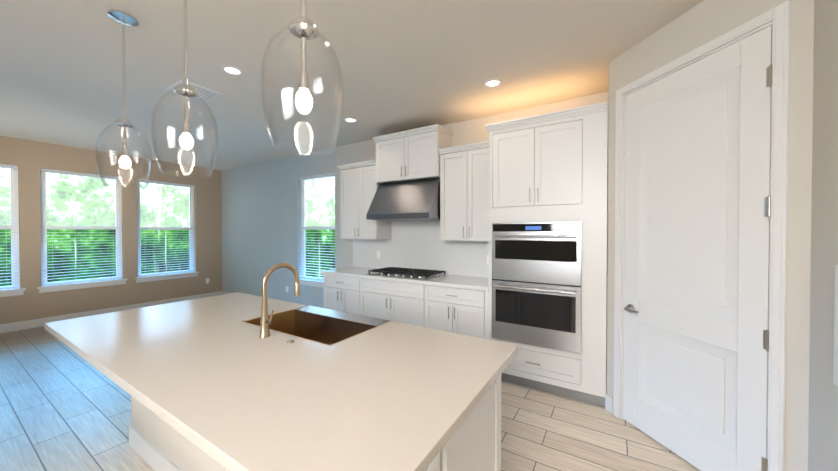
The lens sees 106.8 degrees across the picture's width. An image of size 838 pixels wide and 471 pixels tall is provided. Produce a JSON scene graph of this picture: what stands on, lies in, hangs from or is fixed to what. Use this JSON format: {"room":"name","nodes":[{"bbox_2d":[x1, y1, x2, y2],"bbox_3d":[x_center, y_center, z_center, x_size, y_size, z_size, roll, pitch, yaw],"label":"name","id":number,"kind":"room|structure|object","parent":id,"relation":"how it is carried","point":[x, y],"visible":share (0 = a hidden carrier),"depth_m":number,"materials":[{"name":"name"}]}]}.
{"room":"kitchen","nodes":[
{"label":"kitchen","id":0,"kind":"room"},
{"bbox_2d":[0,136,221,323],"bbox_3d":[-6.592,-0.004,3.733,0.150,2.850,8.150,0,1,32],"label":"wall","id":1,"kind":"structure","parent":0,"point":[30,159],"depth_m":5.46,"materials":[{"name":"beige paint"}]},
{"bbox_2d":[0,164,25,296],"bbox_3d":[-6.227,-0.072,4.247,0.165,1.924,1.040,0,1,32],"label":"window","id":2,"kind":"structure","parent":1,"relation":"in","point":[13,227],"depth_m":4.62,"materials":[{"name":"plastic"}]},
{"bbox_2d":[37,168,127,292],"bbox_3d":[-5.620,-0.082,5.224,0.165,1.924,1.040,0,1,32],"label":"window","id":3,"kind":"structure","parent":1,"relation":"in","point":[45,227],"depth_m":5.18,"materials":[{"name":"plastic"}]},
{"bbox_2d":[0,291,221,333],"bbox_3d":[-6.561,1.357,3.640,0.014,0.130,8.000,0,1,32],"label":"baseboard","id":4,"kind":"structure","parent":1,"relation":"attached to","point":[20,325],"depth_m":5.19,"materials":[{"name":"white wood"}]},
{"bbox_2d":[135,179,198,282],"bbox_3d":[-5.012,-0.093,6.200,0.165,1.924,1.040,0,1,32],"label":"window","id":5,"kind":"structure","parent":1,"relation":"in","point":[170,273],"depth_m":6.19,"materials":[{"name":"plastic"}]},
{"bbox_2d":[0,0,703,170],"bbox_3d":[-3.045,-1.454,1.421,8.600,0.100,8.300,0,1,32],"label":"ceiling","id":6,"kind":"structure","parent":0,"point":[405,65],"depth_m":2.58,"materials":[{"name":"paint"}]},
{"bbox_2d":[95,9,151,189],"bbox_3d":[-1.911,-0.860,2.018,0.269,1.099,0.269,0,1,32],"label":"pendant light","id":7,"kind":"object","parent":6,"relation":"hanging from","point":[124,19],"visible":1,"depth_m":2.01,"materials":[{"name":"clear glass"}]},
{"bbox_2d":[151,0,217,176],"bbox_3d":[-1.164,-0.855,1.553,0.269,1.099,0.269,0,1,32],"label":"pendant light","id":8,"kind":"object","parent":6,"relation":"hanging from","point":[185,89],"visible":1,"depth_m":1.54,"materials":[{"name":"clear glass"}]},
{"bbox_2d":[166,79,221,101],"bbox_3d":[-2.205,-1.411,3.055,0.340,0.019,0.340,0,1,32],"label":"ceiling vent","id":9,"kind":"object","parent":6,"relation":"in","point":[205,94],"visible":0.48,"depth_m":3.04,"materials":[{"name":"white metal"}]},
{"bbox_2d":[221,65,243,75],"bbox_3d":[-1.599,-1.412,2.666,0.170,0.009,0.170,0,1,32],"label":"recessed light","id":10,"kind":"object","parent":6,"relation":"in","point":[232,70],"visible":1,"depth_m":2.66,"materials":[{"name":"white plastic"}]},
{"bbox_2d":[261,0,343,155],"bbox_3d":[-0.400,-0.850,1.078,0.269,1.099,0.269,0,1,32],"label":"pendant light","id":11,"kind":"object","parent":6,"relation":"hanging from","point":[302,27],"visible":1,"depth_m":1.07,"materials":[{"name":"clear glass"}]},
{"bbox_2d":[344,117,357,122],"bbox_3d":[-0.842,-1.425,3.844,0.170,0.009,0.170,0,1,32],"label":"recessed light","id":12,"kind":"object","parent":6,"relation":"in","point":[350,119],"visible":1,"depth_m":3.83,"materials":[{"name":"white plastic"}]},
{"bbox_2d":[483,78,501,87],"bbox_3d":[0.686,-1.415,2.893,0.170,0.009,0.170,0,1,32],"label":"recessed light","id":13,"kind":"object","parent":6,"relation":"in","point":[492,83],"visible":1,"depth_m":2.89,"materials":[{"name":"white plastic"}]},
{"bbox_2d":[0,326,736,470],"bbox_3d":[-3.045,1.496,1.453,8.600,0.100,8.300,0,1,32],"label":"floor","id":14,"kind":"structure","parent":0,"point":[63,407],"depth_m":2.34,"materials":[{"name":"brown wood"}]},
{"bbox_2d":[79,355,500,470],"bbox_3d":[-0.868,1.003,1.719,2.386,0.880,0.980,0,1,32],"label":"kitchen island","id":15,"kind":"object","parent":14,"relation":"on","point":[477,444],"depth_m":1.45,"materials":[{"name":"white wood"}]},
{"bbox_2d":[44,292,517,470],"bbox_3d":[-0.884,0.546,1.688,2.510,0.035,1.140,0,1,32],"label":"island countertop","id":16,"kind":"structure","parent":15,"relation":"on","point":[389,395],"depth_m":1.15,"materials":[{"name":"white stone"}]},
{"bbox_2d":[256,263,299,342],"bbox_3d":[-0.682,0.338,1.660,0.234,0.378,0.244,0,1,32],"label":"faucet","id":17,"kind":"object","parent":16,"relation":"on","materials":[{"name":"gold metal"}]},
{"bbox_2d":[252,305,383,342],"bbox_3d":[-0.628,0.653,1.920,0.782,0.246,0.503,0,1,32],"label":"sink","id":18,"kind":"object","parent":16,"relation":"in","point":[316,322],"depth_m":2.08,"materials":[{"name":"metal"}]},
{"bbox_2d":[323,275,363,315],"bbox_3d":[-0.874,0.976,4.450,0.751,0.874,0.602,0,1,32],"label":"base cabinet","id":19,"kind":"object","parent":14,"relation":"on","point":[340,293],"depth_m":4.18,"materials":[{"name":"wood"}]},
{"bbox_2d":[364,279,427,327],"bbox_3d":[-0.195,0.980,4.028,1.092,0.874,0.602,0,1,32],"label":"base cabinet","id":20,"kind":"object","parent":14,"relation":"on","point":[407,303],"depth_m":3.72,"materials":[{"name":"wood"}]},
{"bbox_2d":[428,287,488,338],"bbox_3d":[0.510,0.985,3.589,0.814,0.874,0.602,0,1,32],"label":"base cabinet","id":21,"kind":"object","parent":14,"relation":"on","point":[437,300],"depth_m":3.29,"materials":[{"name":"wood"}]},
{"bbox_2d":[320,267,488,290],"bbox_3d":[-0.188,0.523,4.001,2.447,0.041,0.632,0,1,32],"label":"countertop","id":22,"kind":"structure","parent":21,"relation":"on","point":[429,278],"depth_m":3.71,"materials":[{"name":"white stone"}]},
{"bbox_2d":[366,267,447,279],"bbox_3d":[-0.158,0.474,3.980,0.920,0.058,0.510,0,1,32],"label":"cooktop","id":23,"kind":"object","parent":22,"relation":"in","point":[395,272],"depth_m":3.86,"materials":[{"name":"metal"}]},
{"bbox_2d":[485,101,607,406],"bbox_3d":[1.246,0.168,3.057,1.035,2.520,0.712,0,1,32],"label":"tall cabinet","id":24,"kind":"object","parent":14,"relation":"on","point":[548,214],"visible":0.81,"depth_m":2.77,"materials":[{"name":"white wood"}]},
{"bbox_2d":[221,68,740,351],"bbox_3d":[-0.841,-0.016,4.865,8.420,2.850,0.150,0,1,32],"label":"wall","id":25,"kind":"structure","parent":0,"point":[261,218],"depth_m":5.87,"materials":[{"name":"paint"}]},
{"bbox_2d":[294,172,334,286],"bbox_3d":[-1.764,-0.084,5.395,1.040,1.924,0.165,0,1,32],"label":"window","id":26,"kind":"structure","parent":25,"relation":"in","point":[303,255],"depth_m":5.46,"materials":[{"name":"plastic"}]},
{"bbox_2d":[337,160,390,239],"bbox_3d":[-0.803,-0.485,4.532,0.720,1.075,0.362,0,1,32],"label":"upper cabinet","id":27,"kind":"object","parent":25,"relation":"attached to","point":[359,185],"visible":0.81,"depth_m":4.39,"materials":[{"name":"white wood"}]},
{"bbox_2d":[366,179,439,220],"bbox_3d":[-0.139,-0.444,4.000,0.940,0.486,0.541,0,1,32],"label":"range hood","id":28,"kind":"object","parent":25,"relation":"attached to","point":[411,201],"visible":0.83,"depth_m":3.82,"materials":[{"name":"metal"}]},
{"bbox_2d":[373,124,452,183],"bbox_3d":[-0.095,-1.008,4.065,0.990,0.600,0.397,0,1,32],"label":"upper cabinet","id":29,"kind":"object","parent":25,"relation":"attached to","point":[411,155],"visible":0.98,"depth_m":3.89,"materials":[{"name":"white wood"}]},
{"bbox_2d":[353,220,488,277],"bbox_3d":[-0.010,-0.093,4.252,2.417,1.184,0.011,0,1,32],"label":"backsplash","id":30,"kind":"structure","parent":25,"relation":"attached to","point":[418,244],"depth_m":4.21,"materials":[{"name":"tile"}]},
{"bbox_2d":[439,141,488,240],"bbox_3d":[0.621,-0.481,3.645,0.695,1.085,0.362,0,1,32],"label":"upper cabinet","id":31,"kind":"object","parent":25,"relation":"attached to","point":[464,192],"visible":0.71,"depth_m":3.53,"materials":[{"name":"white wood"}]},
{"bbox_2d":[607,0,813,470],"bbox_3d":[1.740,0.014,2.011,0.120,2.850,1.150,0,1,-13],"label":"wall","id":32,"kind":"structure","parent":0,"point":[700,24],"depth_m":1.50,"materials":[{"name":"paint"}]},
{"bbox_2d":[605,393,612,413],"bbox_3d":[1.674,1.375,2.011,0.014,0.130,1.150,0,1,-13],"label":"baseboard","id":33,"kind":"structure","parent":32,"relation":"attached to","point":[608,402],"depth_m":2.53,"materials":[{"name":"white wood"}]},
{"bbox_2d":[623,25,771,470],"bbox_3d":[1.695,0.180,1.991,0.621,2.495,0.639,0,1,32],"label":"door leaf","id":34,"kind":"structure","parent":32,"relation":"in","point":[697,201],"depth_m":1.88,"materials":[{"name":"white wood"}]},
{"bbox_2d":[614,0,790,470],"bbox_3d":[1.731,0.151,2.006,0.144,2.578,0.986,0,1,-13],"label":"door frame","id":35,"kind":"structure","parent":32,"relation":"attached to","point":[777,18],"depth_m":1.55,"materials":[{"name":"white wood"}]},
{"bbox_2d":[808,0,837,470],"bbox_3d":[0.141,0.051,-1.389,0.150,2.850,6.567,0,1,32],"label":"wall","id":36,"kind":"structure","parent":0,"point":[823,427],"depth_m":1.35,"materials":[{"name":"paint"}]},
{"bbox_2d":[833,265,837,385],"bbox_3d":[1.550,0.360,1.043,0.023,0.480,0.485,0,1,32],"label":"picture frame","id":37,"kind":"object","parent":36,"relation":"attached to","point":[835,378],"visible":1,"depth_m":1.24,"materials":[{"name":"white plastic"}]},
{"label":"outside","id":38,"kind":"structure","parent":0,"visible":0},
{"bbox_2d":[0,168,188,285],"bbox_3d":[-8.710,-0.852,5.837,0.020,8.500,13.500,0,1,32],"label":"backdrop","id":39,"kind":"structure","parent":38,"point":[91,217],"depth_m":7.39,"materials":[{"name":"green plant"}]},
{"bbox_2d":[306,177,334,277],"bbox_3d":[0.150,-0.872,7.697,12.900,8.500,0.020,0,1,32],"label":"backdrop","id":40,"kind":"structure","parent":38,"point":[315,218],"depth_m":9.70,"materials":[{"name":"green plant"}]}
]}

